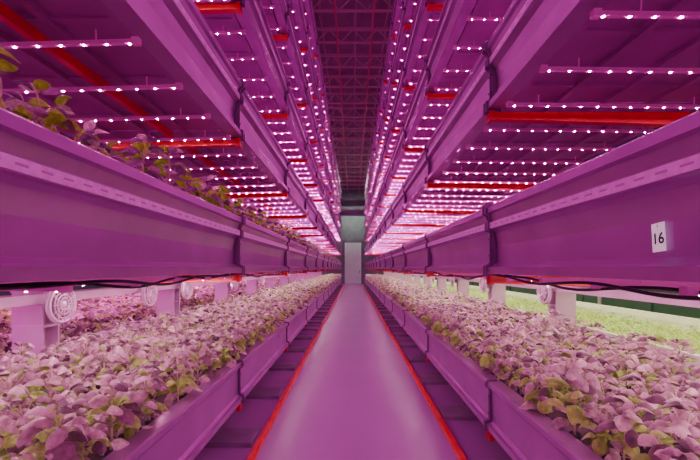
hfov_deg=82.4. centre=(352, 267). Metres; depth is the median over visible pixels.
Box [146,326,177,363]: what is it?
basil plant
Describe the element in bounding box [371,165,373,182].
beam
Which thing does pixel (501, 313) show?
basil plant
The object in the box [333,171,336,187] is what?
beam
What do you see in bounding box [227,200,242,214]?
basil plant
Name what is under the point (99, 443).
basil plant
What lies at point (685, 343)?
basil plant
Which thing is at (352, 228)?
wall
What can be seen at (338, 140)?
joist
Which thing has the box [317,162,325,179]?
shelf underside
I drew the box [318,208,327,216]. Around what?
shelf underside
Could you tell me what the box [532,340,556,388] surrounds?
basil plant
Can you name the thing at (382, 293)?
beam
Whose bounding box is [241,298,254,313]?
basil plant
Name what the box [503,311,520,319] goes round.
basil plant
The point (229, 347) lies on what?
basil plant
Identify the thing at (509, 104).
led light bar
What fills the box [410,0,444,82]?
shelf underside
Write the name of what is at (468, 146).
led light bar
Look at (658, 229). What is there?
number sign
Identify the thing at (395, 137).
shelf underside
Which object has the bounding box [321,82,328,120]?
beam
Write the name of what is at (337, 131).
joist
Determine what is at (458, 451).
rail
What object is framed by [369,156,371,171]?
beam
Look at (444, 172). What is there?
led light bar
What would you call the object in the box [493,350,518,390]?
basil plant
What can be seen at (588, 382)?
basil plant
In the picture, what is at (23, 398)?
basil plant
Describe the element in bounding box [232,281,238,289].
fan
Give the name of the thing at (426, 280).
column
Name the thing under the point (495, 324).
basil plant
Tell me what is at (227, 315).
basil plant
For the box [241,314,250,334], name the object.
basil plant
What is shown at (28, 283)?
power cable
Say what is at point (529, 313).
basil plant
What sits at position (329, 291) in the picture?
beam
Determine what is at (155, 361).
basil plant
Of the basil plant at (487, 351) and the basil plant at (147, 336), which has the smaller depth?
the basil plant at (487, 351)
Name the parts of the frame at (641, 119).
leg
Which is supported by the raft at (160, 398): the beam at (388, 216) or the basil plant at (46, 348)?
the basil plant at (46, 348)
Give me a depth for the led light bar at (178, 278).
2.42 m
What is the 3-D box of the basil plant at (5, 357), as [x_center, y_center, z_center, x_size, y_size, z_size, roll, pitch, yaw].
[-2.224,0.710,2.500,0.201,0.341,0.177,0,0,-31]
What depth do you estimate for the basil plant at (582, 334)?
3.49 m
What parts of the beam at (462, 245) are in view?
slotted rail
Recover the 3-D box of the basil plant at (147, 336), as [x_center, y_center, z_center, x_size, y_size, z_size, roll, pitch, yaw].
[-1.766,0.733,3.514,0.173,0.298,0.190,0,0,-3]
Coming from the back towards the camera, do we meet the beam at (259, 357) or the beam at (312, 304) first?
the beam at (312, 304)
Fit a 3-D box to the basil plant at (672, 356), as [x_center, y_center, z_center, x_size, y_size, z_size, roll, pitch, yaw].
[1.978,0.706,2.490,0.205,0.352,0.224,0,0,22]
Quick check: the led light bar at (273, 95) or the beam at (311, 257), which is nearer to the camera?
the led light bar at (273, 95)
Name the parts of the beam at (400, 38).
slotted rail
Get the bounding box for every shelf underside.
[0,0,225,133]
[60,130,278,189]
[182,188,300,212]
[194,1,278,108]
[241,211,310,224]
[258,109,299,155]
[261,0,279,31]
[271,30,300,101]
[275,225,317,232]
[288,157,311,180]
[290,0,301,45]
[295,100,312,139]
[296,232,319,237]
[299,45,312,96]
[301,181,319,196]
[303,0,312,51]
[309,138,319,162]
[311,197,324,207]
[312,96,319,127]
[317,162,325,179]
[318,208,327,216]
[378,204,389,213]
[380,236,411,240]
[382,117,389,140]
[383,154,391,172]
[383,192,397,204]
[383,230,433,236]
[388,81,397,116]
[388,127,401,154]
[388,174,408,192]
[389,220,454,230]
[396,84,415,127]
[397,22,412,79]
[397,144,424,174]
[399,206,481,220]
[410,0,417,22]
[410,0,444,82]
[410,90,458,145]
[411,177,546,206]
[436,102,693,179]
[437,0,512,87]
[511,0,699,104]
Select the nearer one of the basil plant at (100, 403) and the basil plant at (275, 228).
the basil plant at (100, 403)
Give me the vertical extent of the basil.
0.486 m
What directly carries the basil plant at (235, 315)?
on the raft at (266, 332)
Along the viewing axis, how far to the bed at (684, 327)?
5.44 m
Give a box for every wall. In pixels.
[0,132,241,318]
[322,186,413,283]
[420,109,699,318]
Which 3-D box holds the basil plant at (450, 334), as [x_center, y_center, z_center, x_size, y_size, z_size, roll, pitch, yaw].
[1.125,0.751,4.337,0.180,0.272,0.191,0,0,-12]
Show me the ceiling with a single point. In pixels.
(328, 19)
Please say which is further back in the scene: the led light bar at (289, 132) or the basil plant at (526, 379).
the led light bar at (289, 132)
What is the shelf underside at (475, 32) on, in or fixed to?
on the beam at (452, 21)
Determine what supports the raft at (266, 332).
on the tray
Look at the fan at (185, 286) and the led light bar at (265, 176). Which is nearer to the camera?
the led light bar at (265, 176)
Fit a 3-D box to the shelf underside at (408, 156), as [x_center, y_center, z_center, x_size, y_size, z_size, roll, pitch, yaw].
[1.817,-2.535,8.900,1.525,0.370,2.380,0,0,0]
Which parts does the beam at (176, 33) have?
slotted rail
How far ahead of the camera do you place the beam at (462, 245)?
3.71 m
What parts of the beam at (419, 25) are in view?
slotted rail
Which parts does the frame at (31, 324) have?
leg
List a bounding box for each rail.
[0,271,322,308]
[246,285,343,459]
[363,286,466,459]
[383,271,699,307]
[412,277,699,326]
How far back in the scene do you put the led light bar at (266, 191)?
5.78 m
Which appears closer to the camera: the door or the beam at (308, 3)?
the beam at (308, 3)
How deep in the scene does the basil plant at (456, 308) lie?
4.98 m
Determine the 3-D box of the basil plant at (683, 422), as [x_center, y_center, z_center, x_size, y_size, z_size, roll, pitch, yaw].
[1.173,0.667,1.432,0.248,0.430,0.267,0,0,-15]
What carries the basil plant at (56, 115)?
on the raft
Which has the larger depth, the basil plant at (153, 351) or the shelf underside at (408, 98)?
the shelf underside at (408, 98)
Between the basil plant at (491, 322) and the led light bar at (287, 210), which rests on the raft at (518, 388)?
the basil plant at (491, 322)
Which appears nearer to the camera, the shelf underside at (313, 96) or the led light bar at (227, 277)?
the led light bar at (227, 277)
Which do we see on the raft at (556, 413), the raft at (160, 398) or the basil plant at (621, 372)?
the basil plant at (621, 372)
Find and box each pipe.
[333,0,347,191]
[359,0,374,189]
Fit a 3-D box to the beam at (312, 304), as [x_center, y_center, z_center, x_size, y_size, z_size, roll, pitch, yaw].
[-1.020,0.990,9.750,0.110,0.340,2.492,0,0,0]
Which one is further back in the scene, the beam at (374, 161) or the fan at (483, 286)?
the beam at (374, 161)
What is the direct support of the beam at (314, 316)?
on the floor at (354, 396)
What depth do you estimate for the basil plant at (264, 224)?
4.82 m
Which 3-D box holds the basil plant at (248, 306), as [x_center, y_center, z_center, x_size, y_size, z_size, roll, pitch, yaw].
[-1.351,0.685,5.339,0.220,0.393,0.254,0,0,3]
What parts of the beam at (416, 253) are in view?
slotted rail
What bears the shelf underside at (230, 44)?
on the beam at (253, 19)
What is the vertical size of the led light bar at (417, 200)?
0.080 m
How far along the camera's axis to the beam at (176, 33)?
2.45 m
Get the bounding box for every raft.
[0,369,219,459]
[3,310,181,350]
[81,332,266,368]
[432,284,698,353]
[448,337,633,389]
[515,390,699,459]
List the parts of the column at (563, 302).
leg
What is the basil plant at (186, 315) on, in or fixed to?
on the raft at (266, 332)
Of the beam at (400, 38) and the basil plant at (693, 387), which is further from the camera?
the beam at (400, 38)
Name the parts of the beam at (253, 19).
slotted rail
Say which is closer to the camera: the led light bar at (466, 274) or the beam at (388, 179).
the led light bar at (466, 274)
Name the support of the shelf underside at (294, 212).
on the beam at (312, 210)
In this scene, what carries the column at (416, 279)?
on the floor at (354, 396)
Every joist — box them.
[313,0,392,40]
[316,27,389,65]
[320,54,385,84]
[324,75,381,102]
[326,92,379,115]
[329,107,376,127]
[330,119,375,137]
[333,130,373,145]
[333,139,371,153]
[336,148,369,158]
[337,155,368,166]
[338,162,366,171]
[338,167,367,172]
[338,171,367,180]
[339,176,366,181]
[340,180,365,187]
[340,184,365,188]
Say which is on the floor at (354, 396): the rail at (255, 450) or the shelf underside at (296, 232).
the rail at (255, 450)
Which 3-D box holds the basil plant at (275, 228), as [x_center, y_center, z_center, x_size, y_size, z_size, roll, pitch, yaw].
[-1.152,-0.506,5.836,0.189,0.296,0.227,0,0,0]
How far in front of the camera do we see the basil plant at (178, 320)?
4.10 m
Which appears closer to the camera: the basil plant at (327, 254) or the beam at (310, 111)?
the beam at (310, 111)
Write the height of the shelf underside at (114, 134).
0.370 m
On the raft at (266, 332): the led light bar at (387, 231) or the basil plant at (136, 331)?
the basil plant at (136, 331)
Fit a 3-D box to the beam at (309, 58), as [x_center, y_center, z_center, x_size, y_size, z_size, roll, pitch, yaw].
[-1.020,-4.923,9.750,0.110,0.485,2.484,0,0,0]
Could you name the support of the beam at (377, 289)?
attached to the column at (426, 280)
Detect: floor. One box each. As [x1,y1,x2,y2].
[194,284,510,459]
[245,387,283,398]
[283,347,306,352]
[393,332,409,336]
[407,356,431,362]
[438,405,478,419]
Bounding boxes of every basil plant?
[0,46,20,108]
[0,353,12,390]
[0,364,36,431]
[0,393,50,459]
[0,396,15,425]
[0,406,25,459]
[0,453,35,459]
[1,350,34,382]
[1,367,37,408]
[3,79,82,139]
[3,91,50,124]
[8,342,35,377]
[9,353,62,408]
[16,394,90,459]
[21,366,47,406]
[24,362,76,443]
[39,343,58,360]
[42,347,77,399]
[46,382,88,441]
[48,341,76,365]
[57,369,97,424]
[61,413,111,459]
[65,337,85,365]
[67,334,100,387]
[73,333,98,360]
[73,361,97,392]
[74,129,129,165]
[74,347,88,371]
[76,374,142,456]
[79,120,114,152]
[79,344,130,393]
[82,339,111,377]
[88,388,116,426]
[96,333,112,365]
[100,370,132,423]
[103,327,134,355]
[104,331,132,362]
[104,358,117,372]
[111,338,147,389]
[112,319,134,333]
[113,368,168,440]
[119,339,149,380]
[120,134,169,181]
[121,363,169,425]
[125,364,142,387]
[128,321,143,336]
[131,328,144,338]
[131,337,149,360]
[138,314,155,329]
[139,322,152,335]
[140,327,159,351]
[143,335,158,357]
[143,343,166,376]
[145,320,155,331]
[145,360,164,398]
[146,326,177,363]
[147,145,191,188]
[151,312,176,340]
[152,324,176,349]
[156,317,181,339]
[156,348,179,383]
[159,339,202,411]
[164,170,180,188]
[164,344,189,381]
[170,359,196,399]
[172,174,203,195]
[172,318,196,339]
[175,312,200,334]
[175,326,193,348]
[184,307,204,328]
[184,336,211,385]
[185,341,200,369]
[189,175,231,207]
[189,309,208,327]
[189,329,209,363]
[195,318,215,348]
[195,323,218,361]
[196,348,221,383]
[198,273,505,321]
[200,321,214,337]
[204,303,214,317]
[205,309,220,325]
[206,186,230,211]
[211,317,223,341]
[211,335,235,368]
[212,305,226,321]
[213,301,227,313]
[214,299,229,319]
[216,325,241,364]
[217,314,232,331]
[218,320,245,366]
[222,300,232,314]
[222,311,233,322]
[222,314,240,341]
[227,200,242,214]
[227,321,247,357]
[230,304,248,317]
[231,198,257,222]
[231,301,243,317]
[232,314,245,338]
[234,325,251,348]
[239,319,255,347]
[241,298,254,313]
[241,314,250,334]
[243,305,259,317]
[245,208,264,224]
[248,316,266,345]
[249,298,264,317]
[249,319,264,340]
[251,211,267,228]
[252,312,270,333]
[260,219,271,229]
[263,298,281,326]
[263,308,277,331]
[264,217,275,232]
[264,305,282,329]
[269,223,279,233]
[272,219,287,235]
[272,300,284,324]
[276,299,288,322]
[281,226,292,239]
[285,223,296,241]
[297,233,306,245]
[319,249,339,261]
[418,308,428,323]
[421,301,437,324]
[425,306,440,332]
[429,310,441,328]
[431,309,450,340]
[435,315,449,335]
[441,315,456,340]
[442,305,453,320]
[447,305,459,321]
[448,325,462,346]
[449,310,464,328]
[449,316,478,353]
[451,307,468,328]
[455,327,469,349]
[460,333,478,362]
[461,310,481,342]
[464,305,480,329]
[469,338,491,363]
[472,314,483,328]
[472,324,485,340]
[475,318,493,353]
[480,327,515,377]
[481,344,499,374]
[482,330,498,357]
[483,307,498,316]
[483,312,498,331]
[484,303,500,316]
[484,315,505,333]
[485,317,513,353]
[486,299,502,315]
[492,334,512,367]
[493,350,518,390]
[494,322,511,337]
[496,306,515,326]
[501,329,529,373]
[502,316,516,341]
[502,319,523,348]
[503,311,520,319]
[503,346,534,400]
[512,336,538,372]
[513,318,547,366]
[514,328,534,351]
[516,316,540,333]
[517,357,565,416]
[518,355,553,412]
[521,311,547,331]
[526,332,556,357]
[529,317,561,352]
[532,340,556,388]
[540,309,564,338]
[542,349,608,440]
[544,326,566,347]
[545,348,571,398]
[549,349,592,411]
[551,339,565,348]
[560,327,589,362]
[560,331,577,350]
[561,317,573,341]
[561,322,578,347]
[568,319,587,344]
[569,332,593,352]
[576,333,617,381]
[578,372,606,425]
[579,398,620,459]
[581,322,612,362]
[581,355,618,392]
[584,329,602,341]
[584,372,627,434]
[593,395,656,459]
[600,338,616,364]
[601,343,628,382]
[602,350,639,394]
[608,335,624,356]
[608,340,627,362]
[614,350,641,388]
[614,374,672,453]
[615,381,642,406]
[618,333,646,363]
[627,353,668,411]
[630,333,657,359]
[631,395,699,459]
[635,335,679,386]
[637,385,663,420]
[647,409,697,459]
[652,351,694,396]
[652,373,689,396]
[653,378,699,436]
[654,434,699,459]
[666,338,696,386]
[668,353,697,381]
[670,374,699,437]
[690,364,699,398]
[693,413,699,438]
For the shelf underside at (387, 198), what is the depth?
13.70 m
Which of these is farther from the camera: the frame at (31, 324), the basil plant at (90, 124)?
the frame at (31, 324)
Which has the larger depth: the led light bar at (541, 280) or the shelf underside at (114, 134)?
the shelf underside at (114, 134)
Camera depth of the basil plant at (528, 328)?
3.48 m
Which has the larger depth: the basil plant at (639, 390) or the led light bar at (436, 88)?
the led light bar at (436, 88)
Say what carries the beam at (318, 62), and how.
attached to the column at (252, 285)
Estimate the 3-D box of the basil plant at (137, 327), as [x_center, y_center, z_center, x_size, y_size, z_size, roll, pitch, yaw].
[-2.480,0.736,4.556,0.194,0.292,0.201,0,0,-42]
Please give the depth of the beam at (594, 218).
1.53 m
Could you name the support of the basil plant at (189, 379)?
on the raft at (160, 398)
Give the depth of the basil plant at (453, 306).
5.35 m
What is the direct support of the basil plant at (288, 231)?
on the raft
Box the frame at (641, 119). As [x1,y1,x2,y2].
[471,39,699,459]
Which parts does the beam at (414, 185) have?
slotted rail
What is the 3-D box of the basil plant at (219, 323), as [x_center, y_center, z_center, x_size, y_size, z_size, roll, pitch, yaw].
[-1.544,0.719,4.562,0.186,0.324,0.207,0,0,-12]
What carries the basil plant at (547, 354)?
on the raft at (556, 413)
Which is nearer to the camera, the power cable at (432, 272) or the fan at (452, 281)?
the power cable at (432, 272)
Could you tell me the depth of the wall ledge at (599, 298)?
9.50 m
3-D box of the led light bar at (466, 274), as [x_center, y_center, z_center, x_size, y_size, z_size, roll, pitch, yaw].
[1.770,0.050,3.660,1.460,0.080,0.032,0,0,0]
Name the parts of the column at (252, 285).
leg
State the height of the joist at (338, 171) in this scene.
0.500 m
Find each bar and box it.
[0,1,173,137]
[0,29,141,48]
[0,279,140,286]
[0,282,72,292]
[2,76,182,93]
[32,108,210,121]
[51,277,182,282]
[76,131,230,142]
[99,275,210,279]
[126,148,245,157]
[138,161,257,169]
[147,274,230,278]
[162,172,266,179]
[176,137,248,191]
[193,0,230,1]
[196,273,257,275]
[210,180,274,186]
[212,26,245,34]
[225,204,295,209]
[227,52,257,59]
[227,188,280,193]
[228,197,286,199]
[229,201,291,204]
[240,75,266,80]
[243,210,298,212]
[245,213,301,215]
[249,191,279,213]
[251,91,274,97]
[259,106,280,111]
[263,5,274,8]
[266,121,286,123]
[272,131,291,133]
[277,138,295,142]
[282,221,309,222]
[293,6,405,271]
[387,231,430,232]
[390,228,436,229]
[391,227,437,227]
[395,222,439,223]
[397,220,454,221]
[399,218,458,219]
[402,215,465,216]
[408,208,480,210]
[412,134,430,138]
[412,201,482,206]
[416,124,435,129]
[416,197,498,201]
[421,113,442,118]
[421,191,511,196]
[427,103,450,105]
[427,188,518,190]
[434,84,459,90]
[434,176,539,183]
[434,272,482,274]
[443,65,471,71]
[443,167,559,174]
[453,45,481,49]
[453,156,583,163]
[453,274,509,276]
[466,15,502,20]
[466,142,614,149]
[466,274,533,275]
[483,123,655,132]
[506,95,699,108]
[506,276,630,280]
[539,57,699,73]
[539,277,699,282]
[590,0,699,19]
[590,280,699,288]
[679,286,699,295]
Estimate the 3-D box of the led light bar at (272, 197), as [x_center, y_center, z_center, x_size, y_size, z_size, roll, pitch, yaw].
[-1.769,-1.108,6.270,1.460,0.080,0.032,-2,0,0]
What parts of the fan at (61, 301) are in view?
blade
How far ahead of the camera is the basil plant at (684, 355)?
2.63 m
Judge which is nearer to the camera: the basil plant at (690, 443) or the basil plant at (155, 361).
the basil plant at (690, 443)
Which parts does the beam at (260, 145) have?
slotted rail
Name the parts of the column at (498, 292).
leg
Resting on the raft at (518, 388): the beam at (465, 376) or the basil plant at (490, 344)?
the basil plant at (490, 344)
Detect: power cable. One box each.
[0,273,228,288]
[0,273,234,289]
[245,271,283,276]
[432,272,484,277]
[497,274,699,300]
[505,274,699,293]
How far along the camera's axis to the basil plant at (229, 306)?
6.20 m
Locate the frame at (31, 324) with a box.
[10,0,259,447]
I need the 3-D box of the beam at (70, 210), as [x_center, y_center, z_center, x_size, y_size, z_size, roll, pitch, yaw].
[-1.020,-0.203,2.250,0.110,0.485,2.484,0,0,0]
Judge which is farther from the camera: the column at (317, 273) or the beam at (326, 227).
the column at (317, 273)
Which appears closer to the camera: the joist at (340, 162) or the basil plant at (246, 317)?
the basil plant at (246, 317)
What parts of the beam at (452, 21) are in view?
slotted rail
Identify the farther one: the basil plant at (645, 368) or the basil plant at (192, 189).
the basil plant at (192, 189)
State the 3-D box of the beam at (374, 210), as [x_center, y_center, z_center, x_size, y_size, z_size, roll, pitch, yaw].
[1.020,-2.562,18.500,0.110,0.485,2.384,0,0,0]
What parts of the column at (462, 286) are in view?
leg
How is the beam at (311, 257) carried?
attached to the column at (222, 290)
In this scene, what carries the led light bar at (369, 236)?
attached to the beam
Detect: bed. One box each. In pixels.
[0,287,278,381]
[413,278,699,379]
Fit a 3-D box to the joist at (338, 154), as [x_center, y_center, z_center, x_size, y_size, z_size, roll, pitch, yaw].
[0.000,-7.550,26.561,11.900,0.500,1.603,0,0,0]
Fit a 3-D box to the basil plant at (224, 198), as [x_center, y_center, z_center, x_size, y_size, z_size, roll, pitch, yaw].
[-1.171,-0.530,3.453,0.296,0.346,0.240,0,0,-23]
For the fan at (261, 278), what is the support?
attached to the column at (252, 285)
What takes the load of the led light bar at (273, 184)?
attached to the shelf underside at (114, 134)
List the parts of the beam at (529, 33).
slotted rail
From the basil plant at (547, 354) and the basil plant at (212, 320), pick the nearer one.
the basil plant at (547, 354)
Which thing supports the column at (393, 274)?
on the floor at (354, 396)
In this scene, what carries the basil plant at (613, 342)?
on the raft at (518, 388)
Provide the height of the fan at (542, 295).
0.416 m
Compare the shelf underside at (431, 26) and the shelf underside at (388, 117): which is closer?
the shelf underside at (431, 26)
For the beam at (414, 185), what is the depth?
6.32 m
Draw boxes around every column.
[156,0,297,370]
[214,23,313,339]
[246,36,322,322]
[266,79,327,312]
[280,110,331,305]
[290,130,334,300]
[297,148,336,296]
[303,162,338,293]
[308,178,339,290]
[313,179,340,288]
[316,187,340,278]
[319,192,342,285]
[364,190,388,286]
[364,194,385,285]
[365,184,391,288]
[367,174,395,284]
[368,164,400,292]
[369,154,405,294]
[371,139,411,298]
[374,122,420,302]
[377,97,430,308]
[381,64,446,316]
[388,16,468,327]
[399,0,505,347]
[419,0,576,384]
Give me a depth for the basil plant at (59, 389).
1.87 m
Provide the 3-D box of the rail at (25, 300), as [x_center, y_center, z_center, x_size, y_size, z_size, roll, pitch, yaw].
[-2.620,0.260,17.050,0.040,0.080,34.100,0,0,0]
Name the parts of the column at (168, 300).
leg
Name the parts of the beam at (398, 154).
slotted rail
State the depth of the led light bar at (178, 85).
2.42 m
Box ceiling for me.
[312,0,393,183]
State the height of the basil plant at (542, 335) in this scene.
0.363 m
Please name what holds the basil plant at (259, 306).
on the raft at (266, 332)
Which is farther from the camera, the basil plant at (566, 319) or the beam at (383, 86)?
the beam at (383, 86)
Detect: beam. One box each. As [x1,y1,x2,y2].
[0,107,241,282]
[101,0,241,136]
[102,362,242,459]
[230,0,287,112]
[234,323,288,396]
[240,90,287,191]
[240,219,287,271]
[271,0,287,33]
[281,8,306,102]
[281,86,306,158]
[283,307,307,342]
[287,163,306,213]
[287,239,306,270]
[292,0,306,47]
[301,327,318,330]
[302,85,317,140]
[303,29,317,97]
[304,0,317,53]
[304,195,317,226]
[304,248,317,269]
[304,298,317,320]
[305,139,317,183]
[312,315,325,317]
[315,42,323,93]
[315,84,323,128]
[315,126,323,163]
[315,168,323,198]
[315,211,323,233]
[315,253,323,268]
[316,292,323,308]
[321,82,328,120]
[321,117,328,150]
[321,152,328,179]
[321,187,328,209]
[321,222,328,238]
[322,255,328,268]
[323,289,328,300]
[326,229,331,242]
[327,114,331,140]
[327,142,331,166]
[327,171,331,191]
[327,286,331,295]
[328,200,331,217]
[328,257,331,268]
[330,133,334,155]
[330,158,334,178]
[330,184,334,200]
[333,151,336,167]
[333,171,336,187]
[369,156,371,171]
[370,141,373,161]
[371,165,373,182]
[373,123,376,148]
[373,153,376,172]
[373,179,376,196]
[373,205,376,220]
[375,101,380,131]
[375,132,380,159]
[375,163,380,186]
[375,194,380,213]
[375,226,380,241]
[375,257,379,268]
[375,287,379,298]
[379,68,386,109]
[379,105,386,141]
[379,143,385,173]
[379,180,385,205]
[379,218,386,236]
[379,255,384,268]
[379,290,385,303]
[384,22,394,79]
[384,68,394,117]
[384,114,395,155]
[384,160,392,193]
[384,206,391,230]
[384,250,391,269]
[384,294,392,312]
[384,319,397,321]
[391,0,401,35]
[391,4,407,82]
[391,65,408,128]
[391,126,408,175]
[391,187,406,222]
[391,246,403,269]
[391,300,405,325]
[403,0,413,24]
[403,0,433,85]
[403,62,430,146]
[403,150,433,208]
[403,234,427,270]
[403,311,430,353]
[426,0,476,92]
[426,53,488,181]
[426,209,488,272]
[426,330,499,424]
[486,381,603,459]
[487,0,604,109]
[487,110,699,281]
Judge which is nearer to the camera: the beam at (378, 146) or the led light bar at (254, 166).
the led light bar at (254, 166)
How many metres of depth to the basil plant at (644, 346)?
2.67 m
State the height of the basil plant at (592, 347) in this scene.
0.415 m
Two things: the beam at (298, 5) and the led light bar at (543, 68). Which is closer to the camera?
the led light bar at (543, 68)
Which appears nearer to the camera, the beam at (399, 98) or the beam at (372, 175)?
the beam at (399, 98)
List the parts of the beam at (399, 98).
slotted rail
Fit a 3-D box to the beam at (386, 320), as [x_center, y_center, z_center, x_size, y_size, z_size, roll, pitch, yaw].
[1.770,1.475,11.300,1.740,0.050,0.320,0,0,0]
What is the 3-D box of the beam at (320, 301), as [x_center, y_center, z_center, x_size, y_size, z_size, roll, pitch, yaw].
[-1.020,0.990,12.250,0.110,0.340,2.492,0,0,0]
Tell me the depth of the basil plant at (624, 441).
1.68 m
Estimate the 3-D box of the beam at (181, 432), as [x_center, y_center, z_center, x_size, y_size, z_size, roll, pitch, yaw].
[-1.020,0.990,2.250,0.110,0.340,2.492,0,0,0]
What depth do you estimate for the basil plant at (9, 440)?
1.52 m
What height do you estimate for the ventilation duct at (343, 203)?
2.280 m
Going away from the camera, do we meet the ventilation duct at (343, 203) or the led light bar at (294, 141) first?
the led light bar at (294, 141)
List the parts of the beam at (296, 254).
slotted rail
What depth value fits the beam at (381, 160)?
13.72 m
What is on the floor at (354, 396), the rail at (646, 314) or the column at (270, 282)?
the column at (270, 282)
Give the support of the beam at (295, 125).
attached to the column at (168, 300)
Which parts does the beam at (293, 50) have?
slotted rail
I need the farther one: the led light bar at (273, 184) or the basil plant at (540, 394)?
the led light bar at (273, 184)
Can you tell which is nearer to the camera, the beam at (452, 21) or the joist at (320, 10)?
the beam at (452, 21)
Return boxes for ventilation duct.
[340,209,365,216]
[341,201,364,206]
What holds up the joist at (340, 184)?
attached to the ceiling
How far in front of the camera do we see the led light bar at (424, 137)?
7.01 m
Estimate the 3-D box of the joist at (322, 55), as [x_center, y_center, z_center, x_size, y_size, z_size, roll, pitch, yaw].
[0.000,-7.550,15.361,11.900,0.500,1.603,0,0,0]
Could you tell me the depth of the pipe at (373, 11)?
14.71 m
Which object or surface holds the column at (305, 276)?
on the floor at (354, 396)
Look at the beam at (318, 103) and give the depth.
12.12 m
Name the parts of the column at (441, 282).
leg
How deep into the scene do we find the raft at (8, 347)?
4.91 m
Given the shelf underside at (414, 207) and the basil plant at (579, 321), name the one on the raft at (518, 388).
the basil plant at (579, 321)
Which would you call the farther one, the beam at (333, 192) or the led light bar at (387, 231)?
the beam at (333, 192)
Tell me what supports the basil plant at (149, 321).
on the raft at (266, 332)
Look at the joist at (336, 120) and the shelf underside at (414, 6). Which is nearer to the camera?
the shelf underside at (414, 6)
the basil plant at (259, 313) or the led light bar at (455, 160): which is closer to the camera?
the led light bar at (455, 160)
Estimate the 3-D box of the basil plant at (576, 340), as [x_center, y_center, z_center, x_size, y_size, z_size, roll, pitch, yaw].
[1.841,0.687,3.318,0.259,0.391,0.221,0,0,-23]
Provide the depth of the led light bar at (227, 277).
3.38 m
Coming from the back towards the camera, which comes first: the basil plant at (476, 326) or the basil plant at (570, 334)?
the basil plant at (476, 326)
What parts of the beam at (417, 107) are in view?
slotted rail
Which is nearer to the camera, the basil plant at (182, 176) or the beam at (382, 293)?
the basil plant at (182, 176)
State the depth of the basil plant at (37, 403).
2.45 m
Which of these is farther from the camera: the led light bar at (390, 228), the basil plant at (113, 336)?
the led light bar at (390, 228)
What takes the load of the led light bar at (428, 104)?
attached to the beam at (417, 107)
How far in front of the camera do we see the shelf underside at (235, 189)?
7.22 m
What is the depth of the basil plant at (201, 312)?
4.69 m
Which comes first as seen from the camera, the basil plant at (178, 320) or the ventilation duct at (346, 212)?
the basil plant at (178, 320)
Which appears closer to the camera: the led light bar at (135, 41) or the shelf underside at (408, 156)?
the led light bar at (135, 41)
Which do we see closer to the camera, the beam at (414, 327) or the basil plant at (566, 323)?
the basil plant at (566, 323)
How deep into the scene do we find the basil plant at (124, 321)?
3.93 m
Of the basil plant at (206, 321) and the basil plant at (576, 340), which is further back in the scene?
the basil plant at (206, 321)
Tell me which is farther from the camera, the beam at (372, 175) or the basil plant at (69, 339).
the beam at (372, 175)
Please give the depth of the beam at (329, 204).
17.34 m
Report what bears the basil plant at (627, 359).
on the raft at (518, 388)
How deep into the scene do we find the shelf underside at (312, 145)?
12.12 m
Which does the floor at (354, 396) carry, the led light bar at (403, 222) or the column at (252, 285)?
the column at (252, 285)
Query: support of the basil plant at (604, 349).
on the raft at (518, 388)
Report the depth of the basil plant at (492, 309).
5.07 m
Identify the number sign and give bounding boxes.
[651,221,666,251]
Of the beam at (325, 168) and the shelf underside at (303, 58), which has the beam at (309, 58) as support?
the shelf underside at (303, 58)
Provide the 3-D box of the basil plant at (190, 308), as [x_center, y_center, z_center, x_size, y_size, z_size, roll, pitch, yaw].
[-1.812,0.662,4.557,0.261,0.440,0.224,0,0,-37]
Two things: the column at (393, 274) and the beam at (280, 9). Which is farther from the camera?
the column at (393, 274)
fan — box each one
[45,291,76,323]
[141,284,157,306]
[181,282,191,299]
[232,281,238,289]
[260,276,263,284]
[449,277,454,286]
[479,278,486,292]
[537,285,551,303]
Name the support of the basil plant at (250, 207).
on the raft
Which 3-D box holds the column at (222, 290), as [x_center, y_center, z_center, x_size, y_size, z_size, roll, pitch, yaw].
[-2.705,-2.650,8.500,3.710,8.300,0.320,0,0,0]
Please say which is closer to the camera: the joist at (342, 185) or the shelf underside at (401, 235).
the shelf underside at (401, 235)
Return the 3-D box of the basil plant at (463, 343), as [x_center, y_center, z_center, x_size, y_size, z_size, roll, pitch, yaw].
[1.081,0.743,3.710,0.185,0.277,0.166,0,0,2]
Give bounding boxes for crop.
[412,278,699,354]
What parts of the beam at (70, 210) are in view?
slotted rail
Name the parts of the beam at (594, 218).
slotted rail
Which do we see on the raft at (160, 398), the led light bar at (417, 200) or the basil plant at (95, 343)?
the basil plant at (95, 343)
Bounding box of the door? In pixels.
[343,241,362,283]
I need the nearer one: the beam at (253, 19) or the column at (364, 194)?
the beam at (253, 19)
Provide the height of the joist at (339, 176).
0.500 m
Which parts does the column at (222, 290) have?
leg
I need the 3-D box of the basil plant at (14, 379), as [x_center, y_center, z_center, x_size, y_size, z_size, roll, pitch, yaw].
[-1.799,0.701,2.103,0.234,0.361,0.203,0,0,-10]
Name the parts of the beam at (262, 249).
slotted rail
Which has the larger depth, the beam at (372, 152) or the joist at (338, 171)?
the joist at (338, 171)
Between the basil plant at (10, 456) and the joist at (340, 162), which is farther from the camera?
the joist at (340, 162)
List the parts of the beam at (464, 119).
slotted rail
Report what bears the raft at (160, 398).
on the tray
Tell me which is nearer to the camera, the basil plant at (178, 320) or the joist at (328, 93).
the basil plant at (178, 320)
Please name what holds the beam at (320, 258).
attached to the column at (252, 285)
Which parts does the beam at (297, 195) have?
slotted rail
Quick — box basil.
[0,275,296,355]
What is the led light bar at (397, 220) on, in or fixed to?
attached to the beam at (397, 204)
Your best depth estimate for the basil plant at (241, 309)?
5.52 m
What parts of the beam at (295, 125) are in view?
slotted rail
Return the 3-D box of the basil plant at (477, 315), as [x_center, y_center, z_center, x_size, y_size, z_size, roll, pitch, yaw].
[1.552,0.721,4.916,0.196,0.322,0.211,0,0,33]

